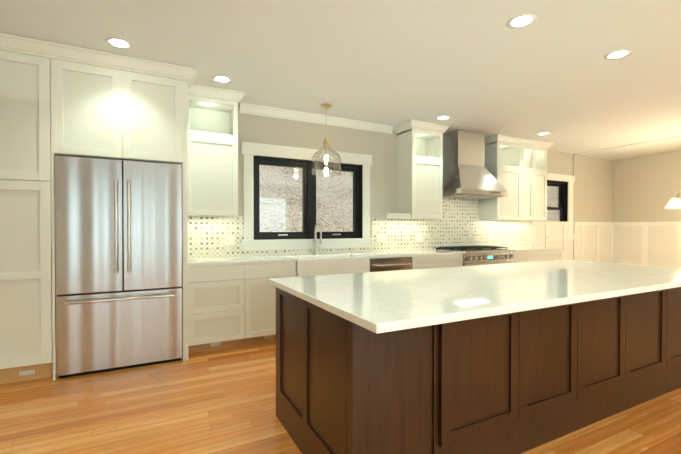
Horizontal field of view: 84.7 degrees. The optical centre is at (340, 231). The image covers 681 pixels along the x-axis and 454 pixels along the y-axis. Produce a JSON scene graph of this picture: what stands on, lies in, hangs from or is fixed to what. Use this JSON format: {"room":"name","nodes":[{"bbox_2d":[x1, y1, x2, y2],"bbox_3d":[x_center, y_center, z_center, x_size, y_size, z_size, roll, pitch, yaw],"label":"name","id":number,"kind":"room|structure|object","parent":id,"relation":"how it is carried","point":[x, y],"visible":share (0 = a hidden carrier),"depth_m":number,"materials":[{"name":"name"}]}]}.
{"room":"kitchen","nodes":[
{"label":"kitchen","id":0,"kind":"room"},
{"bbox_2d":[0,341,680,453],"bbox_3d":[2.962,1.276,2.210,10.930,0.120,8.200,0,1,-27],"label":"floor","id":1,"kind":"structure","parent":0,"point":[220,401],"depth_m":2.45,"materials":[{"name":"brown wood"}]},
{"bbox_2d":[0,33,197,383],"bbox_3d":[-2.326,-0.145,3.390,1.862,2.698,0.828,0,1,-27],"label":"pantry","id":2,"kind":"object","parent":1,"relation":"on","point":[58,99],"visible":0.96,"depth_m":3.01,"materials":[{"name":"paint"}]},
{"bbox_2d":[55,155,182,377],"bbox_3d":[-2.030,0.290,3.521,0.947,1.825,0.760,0,1,-27],"label":"refrigerator","id":3,"kind":"object","parent":1,"relation":"on","point":[118,244],"visible":1,"depth_m":3.21,"materials":[{"name":"silver metal"}]},
{"bbox_2d":[188,262,295,353],"bbox_3d":[-1.125,0.765,4.118,1.100,0.864,0.650,0,1,-27],"label":"base cabinet","id":4,"kind":"object","parent":1,"relation":"on","point":[229,306],"visible":0.81,"depth_m":3.79,"materials":[{"name":"paint"}]},
{"bbox_2d":[276,287,455,453],"bbox_3d":[0.048,0.785,2.109,0.521,0.864,1.060,0,1,-27],"label":"base cabinet","id":5,"kind":"object","parent":1,"relation":"on","point":[343,386],"depth_m":1.73,"materials":[{"name":"brown wood"}]},
{"bbox_2d":[370,257,411,271],"bbox_3d":[0.513,0.757,4.905,0.632,0.864,0.657,0,1,-27],"label":"dishwasher","id":6,"kind":"object","parent":1,"relation":"on","point":[389,264],"visible":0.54,"depth_m":4.65,"materials":[{"name":"silver metal"}]},
{"bbox_2d":[412,255,462,268],"bbox_3d":[1.164,0.753,5.298,0.877,0.864,0.650,0,1,-27],"label":"base cabinet","id":7,"kind":"object","parent":1,"relation":"on","point":[426,262],"visible":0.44,"depth_m":5.00,"materials":[{"name":"paint"}]},
{"bbox_2d":[433,246,513,265],"bbox_3d":[2.035,0.709,5.675,1.000,0.945,0.721,0,1,-27],"label":"range","id":8,"kind":"object","parent":1,"relation":"on","point":[480,255],"visible":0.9,"depth_m":5.43,"materials":[{"name":"silver metal"}]},
{"bbox_2d":[456,310,531,453],"bbox_3d":[0.483,0.783,2.322,0.623,0.864,1.040,0,1,-27],"label":"panel","id":9,"kind":"object","parent":1,"relation":"on","point":[517,382],"depth_m":1.91,"materials":[{"name":"brown wood"}]},
{"bbox_2d":[511,250,562,262],"bbox_3d":[3.014,0.744,6.251,1.250,0.864,0.650,0,1,-27],"label":"base cabinet","id":10,"kind":"object","parent":1,"relation":"on","point":[530,256],"visible":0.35,"depth_m":5.95,"materials":[{"name":"paint"}]},
{"bbox_2d":[188,246,565,266],"bbox_3d":[1.010,0.304,5.206,5.897,0.035,0.651,0,1,-27],"label":"countertop","id":11,"kind":"structure","parent":10,"relation":"on","point":[213,261],"depth_m":4.62,"materials":[{"name":"white stone"}]},
{"bbox_2d":[313,223,322,253],"bbox_3d":[-0.251,0.090,4.730,0.137,0.400,0.216,0,1,-27],"label":"gooseneck faucet","id":12,"kind":"object","parent":11,"relation":"on","point":[315,241],"visible":1,"depth_m":4.77,"materials":[{"name":"silver metal"}]},
{"bbox_2d":[296,256,369,276],"bbox_3d":[-0.164,0.433,4.486,0.915,0.267,0.475,0,1,-27],"label":"farmhouse sink","id":13,"kind":"object","parent":11,"relation":"in","point":[326,266],"visible":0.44,"depth_m":4.26,"materials":[{"name":"white ceramic"}]},
{"bbox_2d":[532,301,587,448],"bbox_3d":[0.934,0.780,2.554,0.640,0.864,1.040,0,1,-27],"label":"base cabinet","id":14,"kind":"object","parent":1,"relation":"on","point":[559,333],"depth_m":2.16,"materials":[{"name":"brown wood"}]},
{"bbox_2d":[588,294,635,425],"bbox_3d":[1.396,0.778,2.793,0.649,0.864,1.040,0,1,-27],"label":"base cabinet","id":15,"kind":"object","parent":1,"relation":"on","point":[611,321],"depth_m":2.40,"materials":[{"name":"brown wood"}]},
{"bbox_2d":[632,288,675,406],"bbox_3d":[1.872,0.776,3.038,0.670,0.864,1.040,0,1,-27],"label":"base cabinet","id":16,"kind":"object","parent":1,"relation":"on","point":[655,310],"depth_m":2.65,"materials":[{"name":"brown wood"}]},
{"bbox_2d":[672,287,680,390],"bbox_3d":[2.349,0.773,3.295,0.661,0.864,1.060,0,1,-27],"label":"base cabinet","id":17,"kind":"object","parent":1,"relation":"on","point":[676,331],"depth_m":2.81,"materials":[{"name":"brown wood"}]},
{"bbox_2d":[269,259,680,333],"bbox_3d":[1.275,0.329,2.642,3.265,0.035,1.320,0,1,-27],"label":"countertop","id":18,"kind":"structure","parent":17,"relation":"on","point":[383,302],"depth_m":2.07,"materials":[{"name":"white stone"}]},
{"bbox_2d":[0,0,680,159],"bbox_3d":[2.962,-1.550,2.182,10.930,0.168,8.200,0,1,-27],"label":"ceiling","id":19,"kind":"structure","parent":0,"point":[479,66],"depth_m":3.17,"materials":[{"name":"paint"}]},
{"bbox_2d":[105,37,132,49],"bbox_3d":[-1.752,-1.488,2.960,0.193,0.005,0.193,0,1,18],"label":"recessed light","id":20,"kind":"object","parent":19,"relation":"in","point":[119,43],"depth_m":2.96,"materials":[{"name":"white glass"}]},
{"bbox_2d":[212,75,231,82],"bbox_3d":[-1.166,-1.495,3.678,0.193,0.005,0.193,0,1,18],"label":"recessed light","id":21,"kind":"object","parent":19,"relation":"in","point":[218,78],"depth_m":3.68,"materials":[{"name":"white glass"}]},
{"bbox_2d":[312,104,340,176],"bbox_3d":[-0.170,-1.092,4.477,0.350,0.826,0.350,0,1,-27],"label":"light","id":22,"kind":"object","parent":19,"relation":"hanging from","point":[326,141],"visible":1,"depth_m":4.45,"materials":[{"name":"clear glass"}]},
{"bbox_2d":[436,116,450,119],"bbox_3d":[1.363,-1.508,4.970,0.193,0.005,0.193,0,1,18],"label":"recessed light","id":23,"kind":"object","parent":19,"relation":"in","point":[440,117],"depth_m":4.95,"materials":[{"name":"white glass"}]},
{"bbox_2d":[506,13,536,28],"bbox_3d":[1.279,-1.485,2.643,0.193,0.005,0.193,0,1,18],"label":"recessed light","id":24,"kind":"object","parent":19,"relation":"in","point":[522,21],"depth_m":2.64,"materials":[{"name":"white glass"}]},
{"bbox_2d":[537,132,550,134],"bbox_3d":[3.160,-1.516,5.806,0.193,0.005,0.193,0,1,18],"label":"recessed light","id":25,"kind":"object","parent":19,"relation":"in","point":[543,133],"depth_m":5.79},
{"bbox_2d":[604,49,631,59],"bbox_3d":[2.342,-1.490,3.157,0.193,0.005,0.193,0,1,18],"label":"recessed light","id":26,"kind":"object","parent":19,"relation":"in","point":[618,54],"depth_m":3.15,"materials":[{"name":"white glass"}]},
{"bbox_2d":[665,192,680,208],"bbox_3d":[5.304,-0.924,5.601,0.651,1.148,0.651,-1,1,-44],"label":"pendant chandelier","id":27,"kind":"object","parent":19,"relation":"hanging from","point":[676,204],"visible":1,"depth_m":5.60,"materials":[{"name":"white glass"}]},
{"bbox_2d":[229,104,612,259],"bbox_3d":[1.139,-0.169,5.734,10.930,2.700,0.200,0,1,-27],"label":"wall","id":28,"kind":"structure","parent":0,"point":[593,192],"depth_m":5.33,"materials":[{"name":"paint"}]},
{"bbox_2d":[187,83,245,216],"bbox_3d":[-1.387,-0.834,4.084,0.616,1.333,0.443,0,1,-27],"label":"upper cabinet","id":29,"kind":"object","parent":28,"relation":"attached to","point":[212,123],"visible":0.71,"depth_m":3.97,"materials":[{"name":"paint"}]},
{"bbox_2d":[240,142,373,249],"bbox_3d":[-0.361,-0.421,4.834,1.839,1.288,0.060,0,1,-27],"label":"window frame","id":30,"kind":"structure","parent":28,"relation":"in","point":[249,150],"depth_m":4.71,"materials":[{"name":"white wood"}]},
{"bbox_2d":[253,155,361,239],"bbox_3d":[-0.404,-0.411,4.917,1.529,1.020,0.124,0,1,-27],"label":"casement","id":31,"kind":"object","parent":28,"relation":"in","point":[308,200],"visible":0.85,"depth_m":4.88,"materials":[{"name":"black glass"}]},
{"bbox_2d":[239,102,393,133],"bbox_3d":[-0.216,-1.460,4.890,2.180,0.100,0.075,0,1,-27],"label":"crown molding","id":32,"kind":"structure","parent":28,"relation":"attached to","point":[254,109],"depth_m":4.80,"materials":[{"name":"white wood"}]},
{"bbox_2d":[188,198,530,257],"bbox_3d":[0.862,-0.147,5.497,5.900,0.860,0.008,0,1,-27],"label":"tile backsplash","id":33,"kind":"structure","parent":28,"relation":"attached to","point":[460,223],"depth_m":5.59,"materials":[{"name":"tile"}]},
{"bbox_2d":[225,235,234,244],"bbox_3d":[-1.295,0.099,4.378,0.110,0.122,0.008,0,1,-27],"label":"outlet","id":34,"kind":"object","parent":33,"relation":"attached to","point":[229,239],"depth_m":4.38,"materials":[{"name":"white plastic"}]},
{"bbox_2d":[377,234,386,241],"bbox_3d":[0.594,0.097,5.352,0.170,0.115,0.007,0,1,-27],"label":"outlet","id":35,"kind":"object","parent":33,"relation":"attached to","point":[380,237],"depth_m":5.35,"materials":[{"name":"white plastic"}]},
{"bbox_2d":[416,234,421,240],"bbox_3d":[1.191,0.094,5.659,0.110,0.115,0.008,0,1,-27],"label":"outlet","id":36,"kind":"object","parent":33,"relation":"attached to","point":[418,236],"depth_m":5.66,"materials":[{"name":"white plastic"}]},
{"bbox_2d":[488,233,492,239],"bbox_3d":[2.551,0.087,6.360,0.110,0.115,0.008,0,1,-27],"label":"outlet","id":37,"kind":"object","parent":33,"relation":"attached to","point":[490,235],"depth_m":6.36,"materials":[{"name":"white plastic"}]},
{"bbox_2d":[373,213,410,218],"bbox_3d":[0.718,-0.214,5.227,0.398,0.070,0.335,0,1,-27],"label":"floating shelf","id":38,"kind":"object","parent":28,"relation":"attached to","point":[392,216],"visible":1,"depth_m":5.11,"materials":[{"name":"paint"}]},
{"bbox_2d":[393,119,449,218],"bbox_3d":[1.163,-0.847,5.398,0.700,1.333,0.443,0,1,-27],"label":"upper cabinet","id":39,"kind":"object","parent":28,"relation":"attached to","point":[419,169],"visible":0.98,"depth_m":5.29,"materials":[{"name":"paint"}]},
{"bbox_2d":[443,129,507,198],"bbox_3d":[1.991,-1.020,5.731,0.960,0.991,0.592,0,1,-27],"label":"range hood","id":40,"kind":"object","parent":28,"relation":"attached to","point":[467,174],"visible":0.98,"depth_m":5.61,"materials":[{"name":"silver metal"}]},
{"bbox_2d":[479,162,526,220],"bbox_3d":[2.678,-0.627,6.221,0.636,0.875,0.370,0,1,-27],"label":"upper cabinet","id":41,"kind":"object","parent":28,"relation":"attached to","point":[516,167],"depth_m":6.08,"materials":[{"name":"paint"}]},
{"bbox_2d":[527,166,538,220],"bbox_3d":[3.042,-0.629,6.409,0.423,0.875,0.370,0,1,-27],"label":"upper cabinet","id":42,"kind":"object","parent":28,"relation":"attached to","point":[532,171],"depth_m":6.31,"materials":[{"name":"paint"}]},
{"bbox_2d":[539,166,546,219],"bbox_3d":[3.311,-0.630,6.548,0.418,0.875,0.370,0,1,-27],"label":"upper cabinet","id":43,"kind":"object","parent":28,"relation":"attached to","point":[542,173],"depth_m":6.44,"materials":[{"name":"paint"}]},
{"bbox_2d":[546,173,576,240],"bbox_3d":[4.245,-0.459,7.278,0.870,1.280,0.186,0,1,-27],"label":"double-hung window","id":44,"kind":"structure","parent":28,"relation":"in","point":[562,203],"depth_m":7.35,"materials":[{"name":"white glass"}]},
{"bbox_2d":[613,151,680,221],"bbox_3d":[7.777,-0.158,4.565,0.200,2.700,8.000,0,1,-27],"label":"wall","id":45,"kind":"structure","parent":0,"point":[646,188],"depth_m":7.49,"materials":[{"name":"paint"}]},
{"bbox_2d":[531,221,680,267],"bbox_3d":[6.455,0.521,4.003,2.670,1.355,7.800,0,1,-27],"label":"wainscoting","id":46,"kind":"structure","parent":45,"relation":"attached to","point":[649,243],"depth_m":7.48,"materials":[{"name":"white wood"}]},
{"label":"outside","id":47,"kind":"structure","parent":0,"visible":0},
{"bbox_2d":[259,165,558,231],"bbox_3d":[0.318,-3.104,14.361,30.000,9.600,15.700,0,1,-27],"label":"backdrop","id":48,"kind":"structure","parent":47,"point":[272,221],"depth_m":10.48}
]}

